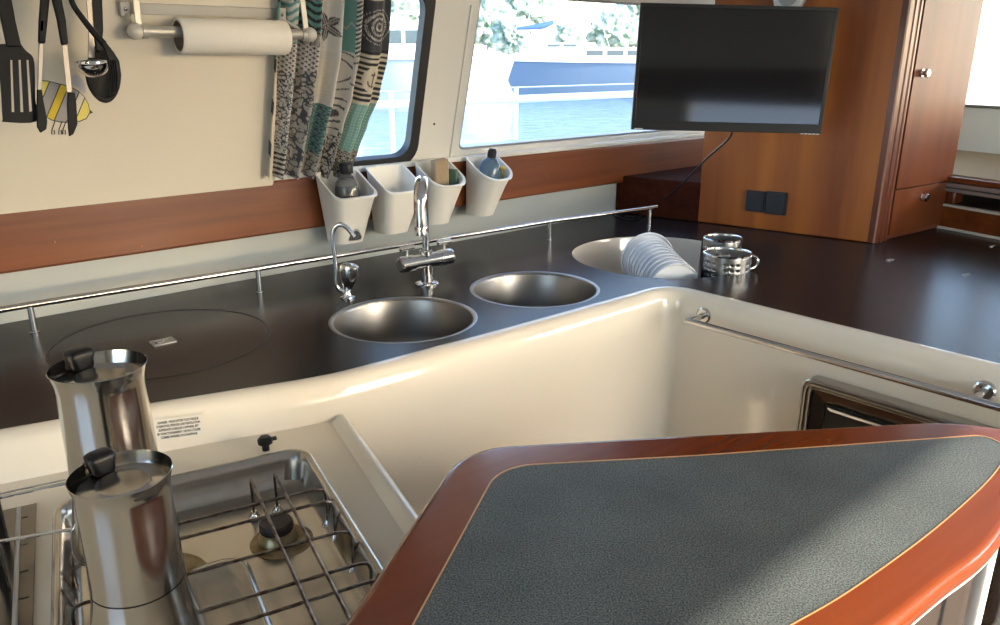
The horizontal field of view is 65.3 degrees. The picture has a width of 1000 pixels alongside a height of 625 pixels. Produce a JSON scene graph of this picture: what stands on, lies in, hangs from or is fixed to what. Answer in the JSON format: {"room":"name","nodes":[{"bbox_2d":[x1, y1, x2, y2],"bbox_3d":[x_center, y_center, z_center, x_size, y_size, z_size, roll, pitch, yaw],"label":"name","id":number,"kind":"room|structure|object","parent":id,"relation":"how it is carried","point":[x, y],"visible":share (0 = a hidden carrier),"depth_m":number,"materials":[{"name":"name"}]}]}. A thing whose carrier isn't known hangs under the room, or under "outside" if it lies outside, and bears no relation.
{"room":"ship interior","nodes":[
{"label":"ship interior","id":0,"kind":"room"},
{"bbox_2d":[0,0,277,213],"bbox_3d":[-1.404,-0.483,1.066,2.345,0.881,0.262,-15,23,-38],"label":"wall panel","id":1,"kind":"object","parent":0,"point":[175,124],"visible":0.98,"depth_m":1.71,"materials":[{"name":"beige paint"}]},
{"bbox_2d":[42,74,92,133],"bbox_3d":[-0.889,-0.427,1.604,0.093,0.120,0.031,-13,22,-35],"label":"sticker","id":2,"kind":"object","parent":1,"relation":"attached to","point":[54,94],"visible":0.83,"depth_m":1.60,"materials":[{"name":"grey"}]},
{"bbox_2d":[118,0,316,41],"bbox_3d":[-0.597,-0.695,1.680,0.425,0.207,0.044,-15,23,-38],"label":"bracket","id":3,"kind":"object","parent":1,"relation":"attached to","point":[136,30],"visible":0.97,"depth_m":1.65,"materials":[{"name":"grey"}]},
{"bbox_2d":[172,17,291,54],"bbox_3d":[-0.584,-0.605,1.713,0.242,0.075,0.075,-15,23,-38],"label":"paper towel roll","id":4,"kind":"object","parent":3,"relation":"on","point":[201,36],"visible":0.96,"depth_m":1.68,"materials":[{"name":"beige paper"}]},
{"bbox_3d":[-0.906,-0.828,1.291,0.860,0.016,0.733,0,18,0],"label":"utensil rail","id":5,"kind":"object","parent":1,"relation":"attached to","visible":0},
{"bbox_2d":[0,0,36,122],"bbox_3d":[-0.883,-0.594,1.369,0.069,0.511,0.008,-15,23,-38],"label":"slotted spatula","id":6,"kind":"object","parent":5,"relation":"hanging from","point":[12,49],"visible":1,"depth_m":1.42,"materials":[{"name":"black plastic"}]},
{"bbox_2d":[36,0,77,135],"bbox_3d":[-0.830,-0.589,1.394,0.075,0.537,0.021,-15,23,-38],"label":"serving tongs","id":7,"kind":"object","parent":5,"relation":"hanging from","point":[41,117],"visible":1,"depth_m":1.44,"materials":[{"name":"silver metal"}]},
{"bbox_2d":[74,0,107,77],"bbox_3d":[-0.770,-0.651,1.416,0.061,0.432,0.064,0,18,0],"label":"ladle","id":8,"kind":"object","parent":5,"relation":"hanging from","point":[92,68],"visible":0.94,"depth_m":1.47,"materials":[{"name":"silver metal"}]},
{"bbox_2d":[74,59,107,77],"bbox_3d":[-0.770,-0.462,1.477,0.061,0.034,0.061,0,18,0],"label":"bowl","id":9,"kind":"object","parent":8,"relation":"on","point":[92,68],"depth_m":1.46,"materials":[{"name":"silver metal"}]},
{"bbox_2d":[68,0,120,95],"bbox_3d":[-0.750,-0.629,1.405,0.072,0.463,0.013,-12,21,-32],"label":"serving spoon","id":10,"kind":"object","parent":5,"relation":"hanging from","point":[114,70],"visible":1,"depth_m":1.46,"materials":[{"name":"black plastic"}]},
{"bbox_2d":[85,0,120,102],"bbox_3d":[-0.777,-0.643,1.468,0.065,0.480,0.013,-14,23,-37],"label":"serving spoon","id":11,"kind":"object","parent":5,"relation":"hanging from","point":[99,87],"visible":0.52,"depth_m":1.52,"materials":[{"name":"black plastic"}]},
{"bbox_2d":[85,46,120,102],"bbox_3d":[-0.778,-0.466,1.526,0.065,0.108,0.012,-15,23,-38],"label":"bowl","id":12,"kind":"object","parent":11,"relation":"on","point":[99,87],"depth_m":1.53,"materials":[{"name":"black plastic"}]},
{"bbox_2d":[0,183,616,323],"bbox_3d":[-1.004,0.299,1.888,3.754,1.140,0.040,-15,23,-38],"label":"wall","id":13,"kind":"structure","parent":0,"point":[142,268],"depth_m":2.00,"materials":[{"name":"white paint"}]},
{"bbox_2d":[0,136,703,273],"bbox_3d":[-0.727,-0.240,1.911,4.320,0.143,0.034,-15,23,-38],"label":"trim","id":14,"kind":"structure","parent":13,"relation":"attached to","point":[29,240],"depth_m":1.93,"materials":[{"name":"brown wood"}]},
{"bbox_2d":[616,165,701,221],"bbox_3d":[0.820,-0.480,3.020,0.758,0.137,0.309,-15,23,-38],"label":"trim","id":15,"kind":"structure","parent":13,"relation":"attached to","point":[644,189],"depth_m":2.81,"materials":[{"name":"brown wood"}]},
{"bbox_2d":[0,286,999,624],"bbox_3d":[-0.046,0.563,1.527,3.004,0.920,1.239,0,18,0],"label":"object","id":16,"kind":"structure","parent":0,"point":[628,366],"depth_m":1.66,"materials":[{"name":"beige plastic"}]},
{"bbox_2d":[153,414,204,440],"bbox_3d":[-0.532,0.191,1.292,0.080,0.040,0.004,-8,20,-23],"label":"warning label","id":17,"kind":"object","parent":16,"relation":"attached to","point":[191,425],"visible":1,"depth_m":1.29,"materials":[{"name":"beige paper"}]},
{"bbox_2d":[0,213,999,428],"bbox_3d":[0.065,0.207,1.183,4.450,0.028,2.319,-15,23,-38],"label":"countertop","id":18,"kind":"structure","parent":16,"relation":"on","point":[922,296],"depth_m":1.84,"materials":[{"name":"laminate"}]},
{"bbox_2d":[46,309,268,378],"bbox_3d":[-0.690,0.056,1.596,0.418,0.004,0.418,0,18,0],"label":"lid","id":19,"kind":"object","parent":18,"relation":"on","point":[167,340],"visible":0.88,"depth_m":1.59,"materials":[{"name":"black plastic"}]},
{"bbox_2d":[0,205,657,333],"bbox_3d":[-0.251,-0.162,2.157,1.948,0.069,0.048,-13,22,-34],"label":"rail","id":20,"kind":"object","parent":18,"relation":"on","point":[29,306],"visible":0.98,"depth_m":1.91,"materials":[{"name":"silver metal"}]},
{"bbox_2d":[330,222,358,299],"bbox_3d":[-0.367,-0.123,1.851,0.064,0.185,0.036,0,18,0],"label":"tap","id":21,"kind":"object","parent":18,"relation":"on","point":[349,272],"visible":1,"depth_m":1.85,"materials":[{"name":"silver metal"}]},
{"bbox_2d":[328,297,477,343],"bbox_3d":[-0.214,0.088,1.759,0.329,0.161,0.329,0,18,0],"label":"sink","id":22,"kind":"object","parent":18,"relation":"in","point":[405,320],"visible":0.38,"depth_m":1.88,"materials":[{"name":"grey metal"}]},
{"bbox_2d":[396,175,454,286],"bbox_3d":[-0.170,-0.201,1.928,0.121,0.285,0.171,17,24,41],"label":"mixer tap","id":23,"kind":"object","parent":18,"relation":"on","point":[427,259],"visible":1,"depth_m":1.94,"materials":[{"name":"silver metal"}]},
{"bbox_2d":[470,271,599,307],"bbox_3d":[0.087,0.015,1.984,0.327,0.161,0.327,0,18,0],"label":"sink","id":24,"kind":"object","parent":18,"relation":"in","point":[531,289],"visible":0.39,"depth_m":2.10,"materials":[{"name":"grey metal"}]},
{"bbox_2d":[572,237,751,277],"bbox_3d":[0.470,-0.025,2.336,0.516,0.298,0.519,0,18,0],"label":"well","id":25,"kind":"object","parent":18,"relation":"in","point":[604,254],"visible":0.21,"depth_m":2.51,"materials":[{"name":"plastic"}]},
{"bbox_2d":[621,232,672,274],"bbox_3d":[0.447,-0.162,2.366,0.166,0.166,0.012,-3,18,-8],"label":"plate","id":26,"kind":"object","parent":25,"relation":"in","point":[635,241],"visible":0.32,"depth_m":2.35,"materials":[{"name":"white ceramic"}]},
{"bbox_2d":[627,239,667,274],"bbox_3d":[0.451,-0.147,2.329,0.148,0.148,0.012,-3,18,-8],"label":"plate","id":27,"kind":"object","parent":25,"relation":"in","point":[641,244],"visible":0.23,"depth_m":2.31,"materials":[{"name":"white ceramic"}]},
{"bbox_2d":[630,242,670,275],"bbox_3d":[0.454,-0.137,2.303,0.148,0.148,0.012,-3,18,-8],"label":"plate","id":28,"kind":"object","parent":25,"relation":"in","point":[647,245],"visible":0.17,"depth_m":2.28,"materials":[{"name":"white ceramic"}]},
{"bbox_2d":[632,245,673,275],"bbox_3d":[0.457,-0.126,2.277,0.148,0.148,0.012,-3,18,-8],"label":"plate","id":29,"kind":"object","parent":25,"relation":"in","point":[646,250],"visible":0.17,"depth_m":2.25,"materials":[{"name":"white ceramic"}]},
{"bbox_2d":[635,248,676,275],"bbox_3d":[0.460,-0.115,2.251,0.148,0.148,0.012,-3,18,-8],"label":"plate","id":30,"kind":"object","parent":25,"relation":"in","point":[652,251],"visible":0.19,"depth_m":2.23,"materials":[{"name":"white ceramic"}]},
{"bbox_2d":[638,251,681,276],"bbox_3d":[0.463,-0.105,2.224,0.148,0.148,0.012,-3,18,-8],"label":"plate","id":31,"kind":"object","parent":25,"relation":"in","point":[655,254],"visible":0.2,"depth_m":2.20,"materials":[{"name":"white ceramic"}]},
{"bbox_2d":[641,254,684,276],"bbox_3d":[0.466,-0.094,2.198,0.148,0.148,0.012,-3,18,-8],"label":"plate","id":32,"kind":"object","parent":25,"relation":"in","point":[661,256],"visible":0.2,"depth_m":2.17,"materials":[{"name":"white ceramic"}]},
{"bbox_2d":[644,257,687,276],"bbox_3d":[0.469,-0.084,2.172,0.148,0.148,0.012,-3,18,-8],"label":"plate","id":33,"kind":"object","parent":25,"relation":"in","point":[653,266],"visible":0.14,"depth_m":2.15,"materials":[{"name":"white ceramic"}]},
{"bbox_2d":[649,260,690,277],"bbox_3d":[0.472,-0.073,2.146,0.148,0.148,0.012,-3,18,-8],"label":"plate","id":34,"kind":"object","parent":25,"relation":"in","point":[669,262],"visible":0.16,"depth_m":2.12,"materials":[{"name":"white ceramic"}]},
{"bbox_2d":[653,263,697,278],"bbox_3d":[0.475,-0.062,2.119,0.148,0.148,0.012,-3,18,-8],"label":"plate","id":35,"kind":"object","parent":25,"relation":"in","point":[676,270],"visible":0.27,"depth_m":2.10,"materials":[{"name":"white ceramic"}]},
{"bbox_2d":[701,233,742,277],"bbox_3d":[0.677,-0.167,2.390,0.119,0.131,0.119,-11,21,-29],"label":"cup","id":36,"kind":"object","parent":25,"relation":"in","point":[709,240],"visible":0.34,"depth_m":2.37,"materials":[{"name":"metal"}]},
{"bbox_2d":[702,247,758,277],"bbox_3d":[0.622,-0.103,2.150,0.131,0.131,0.131,-8,20,-24],"label":"cup","id":37,"kind":"object","parent":25,"relation":"in","point":[711,262],"visible":0.52,"depth_m":2.10,"materials":[{"name":"metal"}]},
{"bbox_2d":[867,0,983,242],"bbox_3d":[1.250,-0.827,2.488,0.436,1.127,0.346,-12,22,-33],"label":"tall cabinet","id":38,"kind":"object","parent":18,"relation":"on","point":[936,40],"visible":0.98,"depth_m":2.41,"materials":[{"name":"brown wood"}]},
{"bbox_2d":[937,150,999,239],"bbox_3d":[1.935,-0.359,2.584,0.757,0.180,2.800,-9,20,-27],"label":"shelf","id":39,"kind":"object","parent":18,"relation":"on","point":[972,205],"visible":0.21,"depth_m":2.59,"materials":[{"name":"beige wood"}]},
{"bbox_2d":[684,307,999,411],"bbox_3d":[0.721,0.099,1.612,0.073,0.039,0.779,-16,24,-40],"label":"grab rail","id":40,"kind":"object","parent":16,"relation":"attached to","point":[984,391],"visible":1,"depth_m":1.56,"materials":[{"name":"silver metal"}]},
{"bbox_2d":[796,375,999,624],"bbox_3d":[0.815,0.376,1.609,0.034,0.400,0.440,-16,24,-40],"label":"oven","id":41,"kind":"object","parent":16,"relation":"in","point":[816,391],"visible":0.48,"depth_m":1.62,"materials":[{"name":"metal"}]},
{"bbox_2d":[412,0,714,159],"bbox_3d":[-0.107,-0.850,2.147,6.200,0.989,0.295,-15,23,-38],"label":"wall","id":42,"kind":"structure","parent":0,"point":[451,17],"depth_m":2.24,"materials":[{"name":"white paint"}]},
{"bbox_2d":[267,0,390,178],"bbox_3d":[-0.405,-0.690,1.882,0.333,0.759,0.230,-14,23,-36],"label":"curtain","id":43,"kind":"object","parent":42,"relation":"hanging from","point":[329,86],"visible":0.97,"depth_m":1.95,"materials":[{"name":"multicoloured fabric"}]},
{"bbox_2d":[315,168,376,244],"bbox_3d":[-0.415,-0.282,2.086,0.130,0.190,0.157,-15,23,-38],"label":"caddy","id":44,"kind":"object","parent":42,"relation":"hanging from","point":[354,212],"visible":0.7,"depth_m":2.06,"materials":[{"name":"white plastic"}]},
{"bbox_2d":[335,162,361,240],"bbox_3d":[-0.404,-0.296,2.075,0.068,0.203,0.068,0,18,0],"label":"soap bottle","id":45,"kind":"object","parent":44,"relation":"in","point":[346,185],"visible":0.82,"depth_m":2.04,"materials":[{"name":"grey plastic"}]},
{"bbox_2d":[366,163,415,234],"bbox_3d":[-0.298,-0.315,2.177,0.125,0.184,0.163,-14,23,-37],"label":"caddy","id":46,"kind":"object","parent":42,"relation":"hanging from","point":[392,208],"visible":0.83,"depth_m":2.16,"materials":[{"name":"white plastic"}]},
{"bbox_2d":[353,0,435,166],"bbox_3d":[-0.456,-0.594,1.970,0.644,0.503,0.161,-15,23,-38],"label":"window","id":47,"kind":"structure","parent":42,"relation":"in","point":[409,148],"depth_m":2.17,"materials":[{"name":"black rubber"}]},
{"bbox_2d":[415,158,465,224],"bbox_3d":[-0.178,-0.350,2.277,0.123,0.178,0.159,-14,22,-36],"label":"caddy","id":48,"kind":"object","parent":42,"relation":"hanging from","point":[442,199],"visible":0.69,"depth_m":2.24,"materials":[{"name":"white plastic"}]},
{"bbox_2d":[430,158,448,184],"bbox_3d":[-0.173,-0.379,2.264,0.062,0.139,0.042,-12,22,-32],"label":"sponge","id":49,"kind":"object","parent":48,"relation":"in","point":[439,167],"visible":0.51,"depth_m":2.24,"materials":[{"name":"beige"}]},
{"bbox_2d":[449,169,457,184],"bbox_3d":[-0.141,-0.382,2.279,0.040,0.075,0.010,11,21,30],"label":"pad","id":50,"kind":"object","parent":48,"relation":"in","point":[453,173],"visible":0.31,"depth_m":2.27,"materials":[{"name":"green"}]},
{"bbox_2d":[449,5,472,156],"bbox_3d":[-0.115,-0.658,2.255,0.006,0.426,0.119,-15,23,-38],"label":"trim","id":51,"kind":"structure","parent":42,"relation":"attached to","point":[471,6],"depth_m":2.24,"materials":[{"name":"white plastic"}]},
{"bbox_2d":[274,132,704,180],"bbox_3d":[-0.171,-0.460,2.352,6.000,0.016,0.050,-15,23,-38],"label":"trim","id":52,"kind":"structure","parent":42,"relation":"attached to","point":[411,163],"depth_m":2.60,"materials":[{"name":"white plastic"}]},
{"bbox_2d":[466,154,512,216],"bbox_3d":[-0.036,-0.388,2.389,0.124,0.176,0.164,-13,22,-35],"label":"caddy","id":53,"kind":"object","parent":42,"relation":"hanging from","point":[483,192],"visible":0.87,"depth_m":2.35,"materials":[{"name":"white plastic"}]},
{"bbox_2d":[478,148,500,178],"bbox_3d":[-0.036,-0.404,2.382,0.078,0.193,0.056,0,18,0],"label":"detergent bottle","id":54,"kind":"object","parent":53,"relation":"in","point":[489,166],"visible":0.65,"depth_m":2.35,"materials":[{"name":"blue plastic"}]},
{"bbox_2d":[459,0,671,149],"bbox_3d":[0.332,-0.809,2.623,1.135,0.447,0.141,-15,23,-38],"label":"window","id":55,"kind":"structure","parent":42,"relation":"in","point":[625,132],"depth_m":2.55,"materials":[{"name":"grey"}]},
{"bbox_2d":[698,0,902,241],"bbox_3d":[0.936,-0.809,2.429,0.572,1.129,0.030,13,22,34],"label":"wall","id":56,"kind":"structure","parent":0,"point":[829,177],"depth_m":2.45,"materials":[{"name":"brown wood"}]},
{"bbox_2d":[631,3,838,134],"bbox_3d":[0.628,-0.738,2.364,0.532,0.340,0.554,0,18,0],"label":"television","id":57,"kind":"object","parent":56,"relation":"attached to","point":[699,67],"visible":1,"depth_m":2.10,"materials":[{"name":"black plastic"}]},
{"bbox_2d":[614,132,732,219],"bbox_3d":[0.527,-0.453,2.572,0.173,0.369,0.749,-2,18,-5],"label":"cable","id":58,"kind":"object","parent":57,"relation":"attached to","point":[731,133],"visible":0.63,"depth_m":2.47,"materials":[{"name":"black plastic"}]},
{"bbox_2d":[745,190,765,212],"bbox_3d":[0.853,-0.372,2.606,0.064,0.070,0.012,13,22,34],"label":"wall socket","id":59,"kind":"object","parent":56,"relation":"attached to","point":[755,200],"visible":1,"depth_m":2.60,"materials":[{"name":"black plastic"}]},
{"bbox_2d":[764,191,787,215],"bbox_3d":[0.908,-0.360,2.568,0.068,0.076,0.012,13,22,34],"label":"wall socket","id":60,"kind":"object","parent":56,"relation":"attached to","point":[776,202],"visible":1,"depth_m":2.56,"materials":[{"name":"black plastic"}]},
{"bbox_2d":[773,0,805,6],"bbox_3d":[0.882,-0.965,2.376,0.103,0.103,0.032,13,22,34],"label":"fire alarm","id":61,"kind":"object","parent":56,"relation":"attached to","point":[800,3],"visible":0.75,"depth_m":2.37,"materials":[{"name":"white plastic"}]},
{"bbox_2d":[957,107,999,153],"bbox_3d":[2.288,-0.432,2.759,0.040,2.050,4.200,-9,20,-27],"label":"wall","id":62,"kind":"structure","parent":0,"point":[980,127],"depth_m":3.21,"materials":[{"name":"white paint"}]},
{"bbox_2d":[965,104,999,108],"bbox_3d":[2.288,-0.982,2.580,0.050,0.656,4.230,-9,20,-27],"label":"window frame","id":63,"kind":"structure","parent":62,"relation":"in","point":[966,105],"depth_m":3.19,"materials":[{"name":"grey metal"}]},
{"bbox_3d":[1.041,1.022,1.702,7.248,0.060,6.947,0,18,0],"label":"floor","id":64,"kind":"structure","parent":0,"visible":0},
{"bbox_2d":[0,414,417,624],"bbox_3d":[-0.971,0.866,0.693,2.058,0.862,1.008,-9,20,-25],"label":"surround","id":65,"kind":"structure","parent":64,"relation":"on","point":[373,500],"depth_m":1.15,"materials":[{"name":"beige plastic"}]},
{"bbox_2d":[0,479,70,592],"bbox_3d":[-0.613,0.286,1.008,0.115,0.066,0.150,-11,21,-30],"label":"clamp","id":66,"kind":"object","parent":65,"relation":"on","point":[5,586],"visible":0.87,"depth_m":0.96,"materials":[{"name":"silver metal"}]},
{"bbox_2d":[50,449,382,624],"bbox_3d":[-0.351,0.332,0.976,0.368,0.073,0.546,-9,20,-27],"label":"gas hob","id":67,"kind":"object","parent":65,"relation":"in","point":[266,539],"visible":0.59,"depth_m":1.06,"materials":[{"name":"metal"}]},
{"bbox_2d":[46,345,180,566],"bbox_3d":[-0.469,0.171,0.946,0.125,0.251,0.125,0,18,0],"label":"moka pot","id":68,"kind":"object","parent":67,"relation":"on","point":[102,399],"visible":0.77,"depth_m":0.90,"materials":[{"name":"silver metal"}]},
{"bbox_2d":[65,447,204,624],"bbox_3d":[-0.365,0.245,0.781,0.110,0.212,0.110,0,18,0],"label":"moka pot","id":69,"kind":"object","parent":67,"relation":"on","point":[124,505],"visible":1,"depth_m":0.75,"materials":[{"name":"silver metal"}]},
{"bbox_2d":[257,434,276,451],"bbox_3d":[-0.387,0.216,1.294,0.030,0.026,0.025,0,18,0],"label":"stove knob","id":70,"kind":"object","parent":65,"relation":"on","point":[265,440],"visible":1,"depth_m":1.29,"materials":[{"name":"black plastic"}]},
{"bbox_2d":[345,423,999,624],"bbox_3d":[0.216,0.691,1.136,1.223,0.919,0.574,-14,23,-37],"label":"table","id":71,"kind":"object","parent":64,"relation":"on","point":[886,524],"visible":1,"depth_m":0.95,"materials":[{"name":"brown wood"}]},
{"label":"outside","id":72,"kind":"structure","parent":0,"visible":0},
{"bbox_2d":[970,62,999,75],"bbox_3d":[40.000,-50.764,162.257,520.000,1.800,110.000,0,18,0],"label":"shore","id":73,"kind":"structure","parent":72,"point":[978,68],"depth_m":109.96,"materials":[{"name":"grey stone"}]},
{"bbox_2d":[390,13,404,22],"bbox_3d":[-21.099,-42.879,117.703,13.864,12.029,11.463,0,18,0],"label":"tree","id":74,"kind":"object","parent":73,"relation":"on","point":[395,18],"visible":0.02,"depth_m":116.63,"materials":[{"name":"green plant"}]},
{"bbox_2d":[391,0,419,22],"bbox_3d":[-16.377,-47.268,126.758,12.412,13.592,10.636,0,18,0],"label":"tree","id":75,"kind":"object","parent":73,"relation":"on","point":[404,8],"visible":0.14,"depth_m":122.28,"materials":[{"name":"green plant"}]},
{"bbox_2d":[475,0,516,55],"bbox_3d":[-1.935,-44.302,122.443,9.945,10.634,7.747,0,18,0],"label":"tree","id":76,"kind":"object","parent":73,"relation":"on","point":[490,12],"visible":0.41,"depth_m":119.60,"materials":[{"name":"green plant"}]},
{"bbox_2d":[490,14,532,54],"bbox_3d":[1.754,-38.809,111.308,6.418,7.108,5.388,0,18,0],"label":"tree","id":77,"kind":"object","parent":73,"relation":"on","point":[508,41],"visible":0.93,"depth_m":109.78,"materials":[{"name":"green plant"}]},
{"bbox_2d":[504,0,557,48],"bbox_3d":[4.722,-48.515,131.148,9.634,13.238,8.227,0,18,0],"label":"tree","id":78,"kind":"object","parent":73,"relation":"on","point":[539,13],"visible":0.57,"depth_m":128.12,"materials":[{"name":"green plant"}]},
{"bbox_2d":[551,23,581,42],"bbox_3d":[9.841,-39.593,115.490,4.634,6.003,3.745,0,18,0],"label":"tree","id":79,"kind":"object","parent":73,"relation":"on","point":[566,33],"visible":0.68,"depth_m":113.98,"materials":[{"name":"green plant"}]},
{"bbox_2d":[585,6,637,46],"bbox_3d":[17.420,-42.799,120.741,8.366,8.837,5.966,0,18,0],"label":"tree","id":80,"kind":"object","parent":73,"relation":"on","point":[620,29],"visible":0.92,"depth_m":118.78,"materials":[{"name":"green plant"}]},
{"bbox_2d":[616,4,638,46],"bbox_3d":[22.604,-46.164,126.738,11.148,11.509,9.295,0,18,0],"label":"tree","id":81,"kind":"object","parent":73,"relation":"on","point":[633,9],"visible":0.06,"depth_m":123.76,"materials":[{"name":"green plant"}]},
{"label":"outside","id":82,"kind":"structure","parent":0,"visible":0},
{"bbox_3d":[-0.398,-0.328,3.164,6.938,0.060,6.171,0,18,0],"label":"deck","id":83,"kind":"object","parent":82,"visible":0},
{"bbox_2d":[374,83,633,153],"bbox_3d":[0.534,-1.025,4.391,5.570,0.505,0.037,-15,23,-38],"label":"guard rail","id":84,"kind":"object","parent":83,"relation":"on","point":[391,104],"visible":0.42,"depth_m":3.96,"materials":[{"name":"white metal"}]},
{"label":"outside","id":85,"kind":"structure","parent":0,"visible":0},
{"bbox_2d":[357,76,999,156],"bbox_3d":[30.000,-39.527,129.107,580.000,0.001,390.000,0,18,0],"label":"water","id":86,"kind":"structure","parent":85,"point":[495,123],"depth_m":32.43,"materials":[{"name":"blue liquid"}]},
{"bbox_2d":[373,23,516,110],"bbox_3d":[-3.011,-11.861,38.163,7.647,4.216,3.880,0,18,0],"label":"motor yacht","id":87,"kind":"object","parent":86,"relation":"on","point":[491,70],"visible":0.3,"depth_m":36.98,"materials":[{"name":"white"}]},
{"bbox_2d":[515,0,609,59],"bbox_3d":[5.548,-27.076,66.859,8.561,15.343,3.480,0,18,0],"label":"sailing yacht","id":88,"kind":"object","parent":86,"relation":"on","point":[551,51],"visible":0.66,"depth_m":67.09,"materials":[{"name":"white"}]},
{"bbox_2d":[508,47,635,98],"bbox_3d":[8.242,-15.143,49.715,16.522,3.289,4.080,0,18,0],"label":"yacht","id":89,"kind":"object","parent":86,"relation":"on","point":[593,65],"visible":0.41,"depth_m":48.49,"materials":[{"name":"blue"}]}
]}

